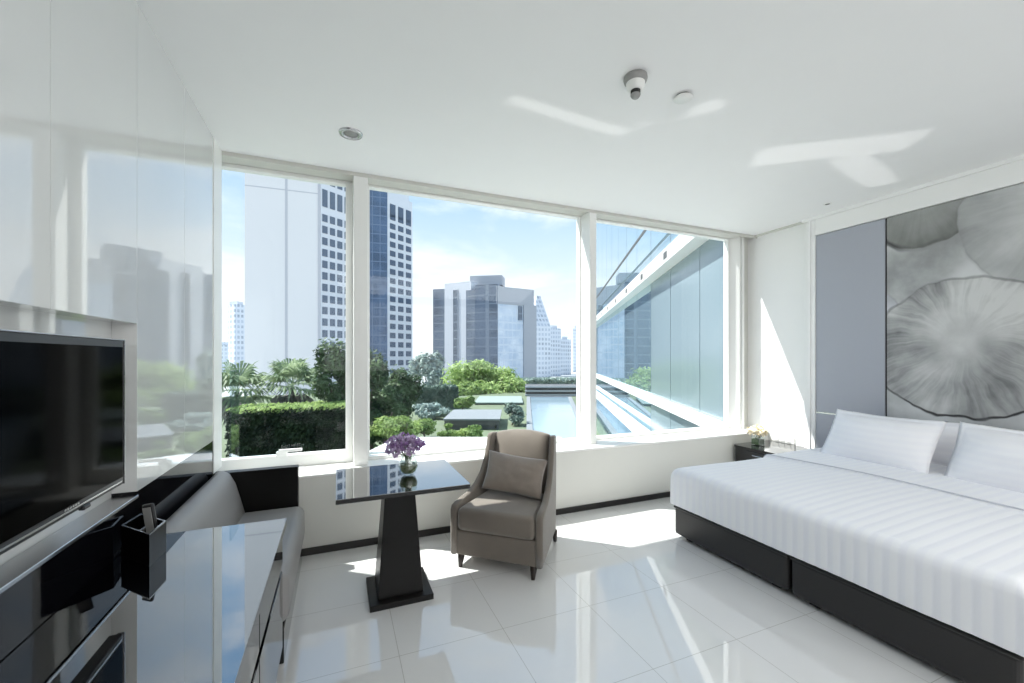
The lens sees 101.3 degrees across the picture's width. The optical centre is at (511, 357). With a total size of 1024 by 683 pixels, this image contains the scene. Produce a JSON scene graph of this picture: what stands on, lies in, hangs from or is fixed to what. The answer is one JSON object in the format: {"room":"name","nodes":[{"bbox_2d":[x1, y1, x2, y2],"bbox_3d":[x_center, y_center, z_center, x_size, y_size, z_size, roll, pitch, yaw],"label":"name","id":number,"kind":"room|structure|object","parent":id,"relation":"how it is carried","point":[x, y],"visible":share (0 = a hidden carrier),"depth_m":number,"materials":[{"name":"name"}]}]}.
{"room":"hotel room","nodes":[
{"label":"hotel room","id":0,"kind":"room"},
{"bbox_2d":[0,0,212,564],"bbox_3d":[-1.088,-0.017,0.145,0.300,3.034,6.300,0,0,-22],"label":"wall","id":1,"kind":"structure","parent":0,"point":[106,154],"depth_m":1.63,"materials":[{"name":"white paint"}]},
{"bbox_2d":[0,329,124,554],"bbox_3d":[-1.363,0.213,1.138,0.120,0.569,1.046,0,0,-22],"label":"television","id":2,"kind":"object","parent":1,"relation":"attached to","point":[62,397],"visible":1,"depth_m":1.23,"materials":[{"name":"black plastic"}]},
{"bbox_2d":[0,495,138,593],"bbox_3d":[-1.310,0.595,0.967,0.092,0.014,1.790,0,0,-22],"label":"trim","id":3,"kind":"structure","parent":1,"relation":"attached to","point":[12,571],"depth_m":1.34,"materials":[{"name":"silver metal"}]},
{"bbox_2d":[0,445,212,662],"bbox_3d":[-0.948,1.051,0.085,0.086,0.898,6.082,0,0,-22],"label":"trim","id":4,"kind":"structure","parent":1,"relation":"attached to","point":[29,603],"depth_m":1.40,"materials":[{"name":"paint"}]},
{"bbox_2d":[111,441,212,496],"bbox_3d":[-1.883,0.589,2.344,0.086,0.027,1.192,0,0,-22],"label":"trim","id":5,"kind":"structure","parent":1,"relation":"attached to","point":[144,489],"depth_m":2.07,"materials":[{"name":"paint"}]},
{"bbox_2d":[213,137,221,472],"bbox_3d":[-2.151,-0.367,2.996,0.090,2.334,0.218,0,0,-22],"label":"trim","id":6,"kind":"structure","parent":1,"relation":"attached to","point":[217,153],"depth_m":3.00,"materials":[{"name":"white paint"}]},
{"bbox_2d":[299,212,768,548],"bbox_3d":[0.314,-0.017,4.234,5.920,3.034,0.496,0,0,-22],"label":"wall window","id":7,"kind":"structure","parent":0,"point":[600,475],"depth_m":4.26,"materials":[{"name":"paint"}]},
{"bbox_2d":[213,162,367,473],"bbox_3d":[-1.818,-0.313,3.385,1.231,2.414,0.253,0,0,-22],"label":"window","id":8,"kind":"structure","parent":7,"relation":"attached to","point":[282,457],"depth_m":3.49,"materials":[{"name":"white metal"}]},
{"bbox_2d":[368,184,580,459],"bbox_3d":[-0.280,-0.313,4.119,2.174,2.414,0.075,0,0,-22],"label":"window","id":9,"kind":"structure","parent":7,"relation":"attached to","point":[577,438],"depth_m":4.12,"materials":[{"name":"white metal"}]},
{"bbox_2d":[302,491,669,555],"bbox_3d":[0.524,1.472,4.053,5.670,0.055,0.012,0,0,-22],"label":"baseboard","id":10,"kind":"structure","parent":7,"relation":"attached to","point":[447,529],"depth_m":3.58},
{"bbox_2d":[596,219,743,439],"bbox_3d":[1.858,-0.313,4.948,2.250,2.414,0.180,0,0,-22],"label":"window","id":11,"kind":"structure","parent":7,"relation":"attached to","point":[726,240],"depth_m":5.31,"materials":[{"name":"white metal"}]},
{"bbox_2d":[136,0,1023,234],"bbox_3d":[1.768,-1.624,1.219,6.400,0.180,6.500,0,0,-22],"label":"ceiling","id":12,"kind":"structure","parent":0,"point":[796,107],"depth_m":2.42,"materials":[{"name":"paint"}]},
{"bbox_2d":[338,127,362,139],"bbox_3d":[-1.101,-1.528,2.867,0.156,0.012,0.156,0,0,-22],"label":"recessed light","id":13,"kind":"object","parent":12,"relation":"in","point":[349,133],"visible":1,"depth_m":2.85,"materials":[{"name":"silver metal"}]},
{"bbox_2d":[623,69,647,99],"bbox_3d":[0.674,-1.476,2.292,0.128,0.115,0.128,0,0,-22],"label":"smoke detector","id":14,"kind":"object","parent":12,"relation":"attached to","point":[634,81],"visible":1,"depth_m":2.26,"materials":[{"name":"grey plastic"}]},
{"bbox_2d":[673,92,692,103],"bbox_3d":[1.001,-1.525,2.459,0.106,0.018,0.106,0,0,-22],"label":"sprinkler cover","id":15,"kind":"object","parent":12,"relation":"attached to","point":[683,97],"visible":1,"depth_m":2.45,"materials":[{"name":"white plastic"}]},
{"bbox_2d":[276,497,964,682],"bbox_3d":[1.768,1.560,1.219,6.400,0.120,6.500,0,0,-22],"label":"floor","id":16,"kind":"structure","parent":0,"point":[619,596],"depth_m":2.38,"materials":[{"name":"tile"}]},
{"bbox_2d":[0,518,286,682],"bbox_3d":[-0.983,1.140,1.032,0.567,0.720,1.960,0,0,-22],"label":"desk","id":17,"kind":"object","parent":16,"relation":"on","point":[209,609],"visible":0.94,"depth_m":1.29,"materials":[{"name":"black glass"}]},
{"bbox_2d":[121,514,165,566],"bbox_3d":[-1.462,0.719,1.673,0.289,0.122,0.101,0,0,25],"label":"remote holder","id":18,"kind":"object","parent":17,"relation":"on","point":[140,546],"visible":0.97,"depth_m":1.62,"materials":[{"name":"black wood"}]},
{"bbox_2d":[142,503,157,532],"bbox_3d":[-1.447,0.677,1.685,0.073,0.188,0.018,0,0,1],"label":"remote control","id":19,"kind":"object","parent":18,"relation":"in","point":[149,513],"visible":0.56,"depth_m":1.68,"materials":[{"name":"black plastic"}]},
{"bbox_2d":[166,464,304,664],"bbox_3d":[-1.595,1.137,2.514,0.572,0.727,1.206,0,0,-22],"label":"sofa","id":20,"kind":"object","parent":16,"relation":"on","point":[241,496],"visible":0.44,"depth_m":2.74,"materials":[{"name":"grey leather"}]},
{"bbox_2d":[238,507,304,620],"bbox_3d":[-1.559,1.202,2.489,0.525,0.253,1.112,0,0,-23],"label":"seat cushion","id":21,"kind":"object","parent":20,"relation":"on","point":[293,537],"depth_m":2.65,"materials":[{"name":"grey leather"}]},
{"bbox_2d":[336,459,469,612],"bbox_3d":[-0.727,1.131,2.709,0.754,0.737,0.667,0,0,-22],"label":"pedestal table","id":22,"kind":"object","parent":16,"relation":"on","point":[399,579],"visible":1,"depth_m":2.60,"materials":[{"name":"black paint"}]},
{"bbox_2d":[398,455,417,475],"bbox_3d":[-0.679,0.701,2.749,0.126,0.124,0.126,0,0,-22],"label":"flower vase","id":23,"kind":"object","parent":22,"relation":"on","point":[404,468],"visible":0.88,"depth_m":2.71,"materials":[{"name":"clear glass"}]},
{"bbox_2d":[384,431,425,464],"bbox_3d":[-0.691,0.608,2.735,0.272,0.250,0.242,0,0,-22],"label":"bouquet","id":24,"kind":"object","parent":23,"relation":"in","point":[401,444],"visible":0.97,"depth_m":2.71,"materials":[{"name":"purple plant"}]},
{"bbox_2d":[451,429,556,580],"bbox_3d":[-0.008,1.052,3.236,0.690,0.901,0.717,0,0,19],"label":"armchair","id":25,"kind":"object","parent":16,"relation":"on","point":[490,524],"visible":0.89,"depth_m":3.00,"materials":[{"name":"beige fabric"}]},
{"bbox_2d":[458,489,543,539],"bbox_3d":[-0.032,1.152,3.168,0.580,0.167,0.572,0,0,19],"label":"seat cushion","id":26,"kind":"object","parent":25,"relation":"on","point":[486,513],"depth_m":2.95,"materials":[{"name":"beige fabric"}]},
{"bbox_2d":[481,450,547,500],"bbox_3d":[0.020,0.899,3.255,0.510,0.323,0.170,0,0,21],"label":"throw pillow","id":27,"kind":"object","parent":25,"relation":"on","point":[519,475],"visible":1,"depth_m":3.20,"materials":[{"name":"beige fabric"}]},
{"bbox_2d":[674,505,791,589],"bbox_3d":[2.509,1.367,3.480,2.100,0.265,0.972,0,0,-22],"label":"divan","id":28,"kind":"object","parent":16,"relation":"on","point":[773,565],"visible":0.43,"depth_m":2.96,"materials":[{"name":"grey leather"}]},
{"bbox_2d":[734,440,806,460],"bbox_3d":[2.939,1.250,4.723,0.635,0.500,0.579,0,0,-22],"label":"nightstand","id":29,"kind":"object","parent":16,"relation":"on","point":[743,451],"visible":0.2,"depth_m":4.69,"materials":[{"name":"black paint"}]},
{"bbox_2d":[751,435,763,445],"bbox_3d":[2.827,0.950,4.830,0.100,0.100,0.100,0,0,-22],"label":"vase","id":30,"kind":"object","parent":29,"relation":"on","point":[755,441],"visible":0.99,"depth_m":4.80,"materials":[{"name":"clear glass"}]},
{"bbox_2d":[747,424,768,437],"bbox_3d":[2.841,0.842,4.823,0.225,0.170,0.269,0,0,5],"label":"roses","id":31,"kind":"object","parent":30,"relation":"in","point":[759,431],"visible":1,"depth_m":4.79,"materials":[{"name":"white plant"}]},
{"bbox_2d":[790,556,1023,682],"bbox_3d":[2.884,1.367,2.575,2.100,0.265,0.972,0,0,-22],"label":"divan","id":32,"kind":"object","parent":16,"relation":"on","point":[964,656],"visible":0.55,"depth_m":2.07,"materials":[{"name":"black wood"}]},
{"bbox_3d":[2.898,1.107,2.580,2.030,0.254,0.920,0,0,-22],"label":"mattress","id":33,"kind":"object","parent":32,"relation":"on","visible":0},
{"bbox_2d":[670,448,1023,656],"bbox_3d":[2.632,1.047,3.001,2.000,0.350,1.993,0,0,-22],"label":"duvet","id":34,"kind":"object","parent":33,"relation":"on","point":[948,550],"visible":0.9,"depth_m":2.45,"materials":[{"name":"fabric"}]},
{"bbox_2d":[820,409,947,473],"bbox_3d":[3.145,0.707,3.624,0.320,0.434,0.849,0,0,-22],"label":"bed pillow","id":35,"kind":"object","parent":34,"relation":"on","point":[903,443],"visible":0.91,"depth_m":3.48,"materials":[{"name":"fabric"}]},
{"bbox_2d":[853,411,959,465],"bbox_3d":[3.455,0.711,3.726,0.170,0.377,0.800,0,0,-22],"label":"bed pillow","id":36,"kind":"object","parent":34,"relation":"on","point":[945,446],"visible":0.18,"depth_m":3.43,"materials":[{"name":"fabric"}]},
{"bbox_2d":[944,422,1023,492],"bbox_3d":[3.484,0.707,2.808,0.314,0.433,0.838,0,0,-22],"label":"bed pillow","id":37,"kind":"object","parent":34,"relation":"on","point":[985,455],"visible":0.94,"depth_m":2.94,"materials":[{"name":"fabric"}]},
{"bbox_2d":[748,224,803,446],"bbox_3d":[4.320,-0.017,2.558,0.200,3.034,6.620,0,0,-22],"label":"wall","id":38,"kind":"structure","parent":0,"point":[775,259],"depth_m":5.05,"materials":[{"name":"white paint"}]},
{"bbox_2d":[222,151,756,239],"bbox_3d":[0.394,-1.669,4.301,6.120,0.330,0.254,0,0,-22],"label":"trim","id":39,"kind":"structure","parent":38,"relation":"attached to","point":[227,157],"depth_m":3.84,"materials":[{"name":"white paint"}]},
{"bbox_2d":[754,222,803,236],"bbox_3d":[3.175,-1.528,4.988,0.055,0.012,0.613,0,0,-22],"label":"trim","id":40,"kind":"structure","parent":38,"relation":"attached to","point":[798,223],"depth_m":4.97,"materials":[{"name":"white paint"}]},
{"bbox_2d":[772,434,794,444],"bbox_3d":[3.206,0.963,4.968,0.014,0.075,0.275,0,0,-22],"label":"switch plate","id":41,"kind":"object","parent":38,"relation":"attached to","point":[789,440],"visible":1,"depth_m":4.96,"materials":[{"name":"white plastic"}]},
{"bbox_2d":[804,220,815,448],"bbox_3d":[3.300,-0.002,4.638,0.092,3.004,0.130,0,0,-22],"label":"trim","id":42,"kind":"structure","parent":38,"relation":"attached to","point":[809,227],"depth_m":4.61,"materials":[{"name":"white paint"}]},
{"bbox_2d":[816,219,885,447],"bbox_3d":[3.455,0.077,4.290,0.068,2.806,0.623,0,0,-22],"label":"headboard panel","id":43,"kind":"object","parent":38,"relation":"attached to","point":[850,262],"visible":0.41,"depth_m":4.26,"materials":[{"name":"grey fabric"}]},
{"bbox_2d":[802,154,1023,235],"bbox_3d":[4.360,-1.433,2.070,0.100,0.202,5.687,0,0,-22],"label":"trim","id":44,"kind":"structure","parent":38,"relation":"attached to","point":[1009,172],"depth_m":3.69,"materials":[{"name":"white paint"}]},
{"bbox_2d":[886,183,1023,430],"bbox_3d":[3.791,-0.113,3.475,0.072,2.426,1.142,0,0,-22],"label":"picture","id":45,"kind":"object","parent":38,"relation":"attached to","point":[955,269],"visible":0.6,"depth_m":3.51},
{"label":"outside","id":46,"kind":"structure","parent":0,"visible":0},
{"bbox_2d":[222,372,575,396],"bbox_3d":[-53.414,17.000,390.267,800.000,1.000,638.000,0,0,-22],"label":"ground","id":47,"kind":"structure","parent":46,"point":[573,374],"depth_m":234.91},
{"bbox_2d":[222,342,227,371],"bbox_3d":[-293.612,0.250,430.351,18.965,32.500,15.767,0,0,-22],"label":"tower","id":48,"kind":"structure","parent":47,"relation":"on","point":[224,344],"depth_m":424.22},
{"bbox_2d":[228,301,244,374],"bbox_3d":[-200.958,-12.107,307.556,13.381,57.214,16.061,0,0,-22],"label":"tower","id":49,"kind":"structure","parent":47,"relation":"on","point":[236,310],"depth_m":302.88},
{"bbox_2d":[245,173,345,395],"bbox_3d":[-70.137,-37.000,145.989,35.366,107.000,23.755,0,0,-22],"label":"tower","id":50,"kind":"structure","parent":47,"relation":"on","point":[295,231],"depth_m":133.68,"materials":[{"name":"concrete"}]},
{"bbox_2d":[370,190,412,390],"bbox_3d":[-59.139,-34.000,177.030,33.220,101.000,19.684,0,0,-22],"label":"tower","id":51,"kind":"structure","parent":47,"relation":"on","point":[391,214],"depth_m":171.82,"materials":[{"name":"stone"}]},
{"bbox_2d":[406,350,449,384],"bbox_3d":[-14.609,7.035,75.012,7.135,16.936,5.396,0,0,18],"label":"bushy tree","id":52,"kind":"object","parent":47,"relation":"on","point":[432,366],"visible":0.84,"depth_m":73.66,"materials":[{"name":"green plant"}]},
{"bbox_2d":[433,275,535,384],"bbox_3d":[-13.788,-9.920,191.816,41.948,52.839,35.126,0,0,-22],"label":"office block","id":53,"kind":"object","parent":47,"relation":"on","point":[478,318],"visible":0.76,"depth_m":181.66,"materials":[{"name":"grey glass"}]},
{"bbox_2d":[534,296,550,377],"bbox_3d":[20.187,-16.893,342.242,16.134,66.786,21.001,0,0,-22],"label":"tower","id":54,"kind":"structure","parent":47,"relation":"on","point":[543,327],"depth_m":334.28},
{"bbox_2d":[551,325,560,376],"bbox_3d":[34.472,-6.364,381.720,16.356,45.729,15.981,0,0,-22],"label":"tower","id":55,"kind":"structure","parent":47,"relation":"on","point":[555,332],"depth_m":376.30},
{"bbox_2d":[561,336,570,374],"bbox_3d":[47.914,-2.357,414.953,17.275,37.714,16.407,0,0,-22],"label":"tower","id":56,"kind":"structure","parent":47,"relation":"on","point":[565,343],"depth_m":409.56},
{"bbox_2d":[563,325,575,371],"bbox_3d":[71.082,-11.000,499.838,18.150,55.000,18.243,0,0,-22],"label":"tower","id":57,"kind":"structure","parent":47,"relation":"on","point":[570,332],"depth_m":492.10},
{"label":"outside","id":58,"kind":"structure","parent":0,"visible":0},
{"bbox_2d":[222,391,599,457],"bbox_3d":[9.512,5.050,42.365,130.000,0.500,53.000,0,0,-22],"label":"ground","id":59,"kind":"structure","parent":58,"point":[504,424],"depth_m":33.33,"materials":[{"name":"green plant"}]},
{"bbox_2d":[222,359,275,428],"bbox_3d":[-14.991,2.416,23.043,4.178,4.786,3.971,0,0,1],"label":"fan palm","id":60,"kind":"object","parent":59,"relation":"on","point":[232,378],"visible":0.6,"depth_m":22.54,"materials":[{"name":"green plant"}]},
{"bbox_2d":[224,399,345,457],"bbox_3d":[-9.547,3.382,18.753,5.072,2.938,2.436,0,0,-18],"label":"clipped hedge","id":61,"kind":"object","parent":59,"relation":"on","point":[262,429],"visible":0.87,"depth_m":17.69,"materials":[{"name":"green plant"}]},
{"bbox_2d":[251,358,321,402],"bbox_3d":[-12.158,2.348,23.497,4.236,4.922,4.418,0,0,-22],"label":"fan palm","id":62,"kind":"object","parent":59,"relation":"on","point":[285,370],"visible":0.71,"depth_m":22.91,"materials":[{"name":"green plant"}]},
{"bbox_2d":[309,337,345,402],"bbox_3d":[-8.228,1.899,20.006,2.497,5.822,1.856,0,0,-22],"label":"bushy tree","id":63,"kind":"object","parent":59,"relation":"on","point":[333,363],"visible":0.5,"depth_m":19.55,"materials":[{"name":"green plant"}]},
{"bbox_2d":[370,346,391,449],"bbox_3d":[-7.258,2.027,21.174,2.622,5.568,2.139,0,0,1],"label":"bushy tree","id":64,"kind":"object","parent":59,"relation":"on","point":[379,372],"visible":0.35,"depth_m":20.65,"materials":[{"name":"green plant"}]},
{"bbox_2d":[370,385,405,444],"bbox_3d":[-6.287,3.039,19.948,2.552,3.556,2.155,0,0,-22],"label":"bushy tree","id":65,"kind":"object","parent":59,"relation":"on","point":[392,402],"visible":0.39,"depth_m":20.04,"materials":[{"name":"green plant"}]},
{"bbox_2d":[370,416,414,439],"bbox_3d":[-5.484,3.676,19.082,2.367,2.263,1.627,0,0,-33],"label":"shrub","id":66,"kind":"object","parent":59,"relation":"on","point":[378,422],"visible":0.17,"depth_m":18.41,"materials":[{"name":"green plant"}]},
{"bbox_2d":[378,415,423,439],"bbox_3d":[-4.628,3.569,17.470,1.865,2.474,1.244,0,0,-22],"label":"shrub","id":67,"kind":"object","parent":59,"relation":"on","point":[396,425],"visible":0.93,"depth_m":17.21,"materials":[{"name":"green plant"}]},
{"bbox_2d":[377,364,425,418],"bbox_3d":[-6.681,2.577,24.921,2.663,4.468,2.545,0,0,31],"label":"bushy tree","id":68,"kind":"object","parent":59,"relation":"on","point":[406,385],"visible":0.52,"depth_m":24.54,"materials":[{"name":"green plant"}]},
{"bbox_2d":[414,418,436,436],"bbox_3d":[-4.867,3.968,21.988,1.617,1.685,1.892,0,0,32],"label":"shrub","id":69,"kind":"object","parent":59,"relation":"on","point":[429,425],"visible":0.52,"depth_m":21.91,"materials":[{"name":"green plant"}]},
{"bbox_2d":[412,401,450,419],"bbox_3d":[-6.386,4.151,32.922,3.122,1.478,1.705,0,0,-5],"label":"shrub","id":70,"kind":"object","parent":59,"relation":"on","point":[425,410],"visible":1,"depth_m":32.63,"materials":[{"name":"green plant"}]},
{"bbox_2d":[411,384,458,410],"bbox_3d":[-7.677,3.717,39.869,5.004,2.366,2.374,0,0,-25],"label":"hedge","id":71,"kind":"object","parent":59,"relation":"on","point":[444,395],"visible":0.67,"depth_m":39.27,"materials":[{"name":"green plant"}]},
{"bbox_2d":[436,423,457,436],"bbox_3d":[-3.615,4.276,23.922,1.099,1.085,1.582,0,0,26],"label":"shrub","id":72,"kind":"object","parent":59,"relation":"on","point":[449,432],"visible":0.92,"depth_m":23.64,"materials":[{"name":"green plant"}]},
{"bbox_2d":[453,395,475,409],"bbox_3d":[-4.213,4.030,37.408,2.045,1.566,1.574,0,0,-7],"label":"shrub","id":73,"kind":"object","parent":59,"relation":"on","point":[467,402],"visible":1,"depth_m":36.96,"materials":[{"name":"green plant"}]},
{"bbox_2d":[370,437,561,454],"bbox_3d":[-1.245,4.025,15.900,7.537,1.550,2.757,0,0,0],"label":"roof","id":74,"kind":"structure","parent":59,"relation":"on","point":[431,442],"depth_m":15.97,"materials":[{"name":"white"}]},
{"bbox_2d":[456,424,482,436],"bbox_3d":[-2.085,4.086,20.834,1.520,1.450,1.510,0,0,-22],"label":"shrub","id":75,"kind":"object","parent":59,"relation":"on","point":[473,430],"visible":0.96,"depth_m":20.53,"materials":[{"name":"green plant"}]},
{"bbox_2d":[456,380,484,395],"bbox_3d":[-5.860,9.246,55.659,6.390,12.514,5.863,0,0,1],"label":"bushy tree","id":76,"kind":"object","parent":59,"relation":"on","point":[464,388],"visible":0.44,"depth_m":55.02,"materials":[{"name":"green plant"}]},
{"bbox_2d":[443,410,501,429],"bbox_3d":[-2.700,4.433,30.582,3.800,0.733,5.165,0,0,0],"label":"pavilion","id":77,"kind":"object","parent":59,"relation":"on","point":[460,419],"visible":0.84,"depth_m":28.52,"materials":[{"name":"white"}]},
{"bbox_2d":[439,358,527,393],"bbox_3d":[-3.780,7.733,59.933,12.846,15.540,9.963,0,0,-12],"label":"bushy tree","id":78,"kind":"object","parent":59,"relation":"on","point":[481,372],"visible":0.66,"depth_m":59.38,"materials":[{"name":"green plant"}]},
{"bbox_2d":[475,396,522,404],"bbox_3d":[-1.382,4.806,46.678,5.017,0.501,7.355,0,0,0],"label":"pavilion","id":79,"kind":"object","parent":59,"relation":"on","point":[481,400],"visible":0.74,"depth_m":45.02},
{"bbox_2d":[503,402,524,424],"bbox_3d":[0.305,3.973,29.968,1.559,1.682,1.704,0,0,39],"label":"shrub","id":80,"kind":"object","parent":59,"relation":"on","point":[517,412],"visible":1,"depth_m":29.47,"materials":[{"name":"green plant"}]},
{"bbox_2d":[518,377,575,383],"bbox_3d":[11.021,6.331,69.421,20.949,6.563,3.656,0,0,-11],"label":"hedge","id":81,"kind":"object","parent":59,"relation":"on","point":[540,380],"visible":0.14,"depth_m":67.14,"materials":[{"name":"green plant"}]},
{"bbox_2d":[525,384,575,395],"bbox_3d":[8.953,4.391,54.800,14.651,1.714,4.400,0,0,0],"label":"block","id":82,"kind":"object","parent":59,"relation":"on","point":[530,389],"visible":0.27,"depth_m":52.79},
{"bbox_2d":[526,396,575,438],"bbox_3d":[3.909,4.690,36.000,5.320,0.220,28.977,0,0,2],"label":"swimming pool","id":83,"kind":"object","parent":59,"relation":"on","point":[552,415],"visible":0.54,"depth_m":34.04,"materials":[{"name":"blue liquid"}]},
{"bbox_2d":[596,223,723,434],"bbox_3d":[4.886,-2.850,20.899,0.760,15.300,29.397,0,0,6],"label":"glazed wing","id":84,"kind":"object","parent":59,"relation":"on","point":[660,295],"visible":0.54,"depth_m":11.56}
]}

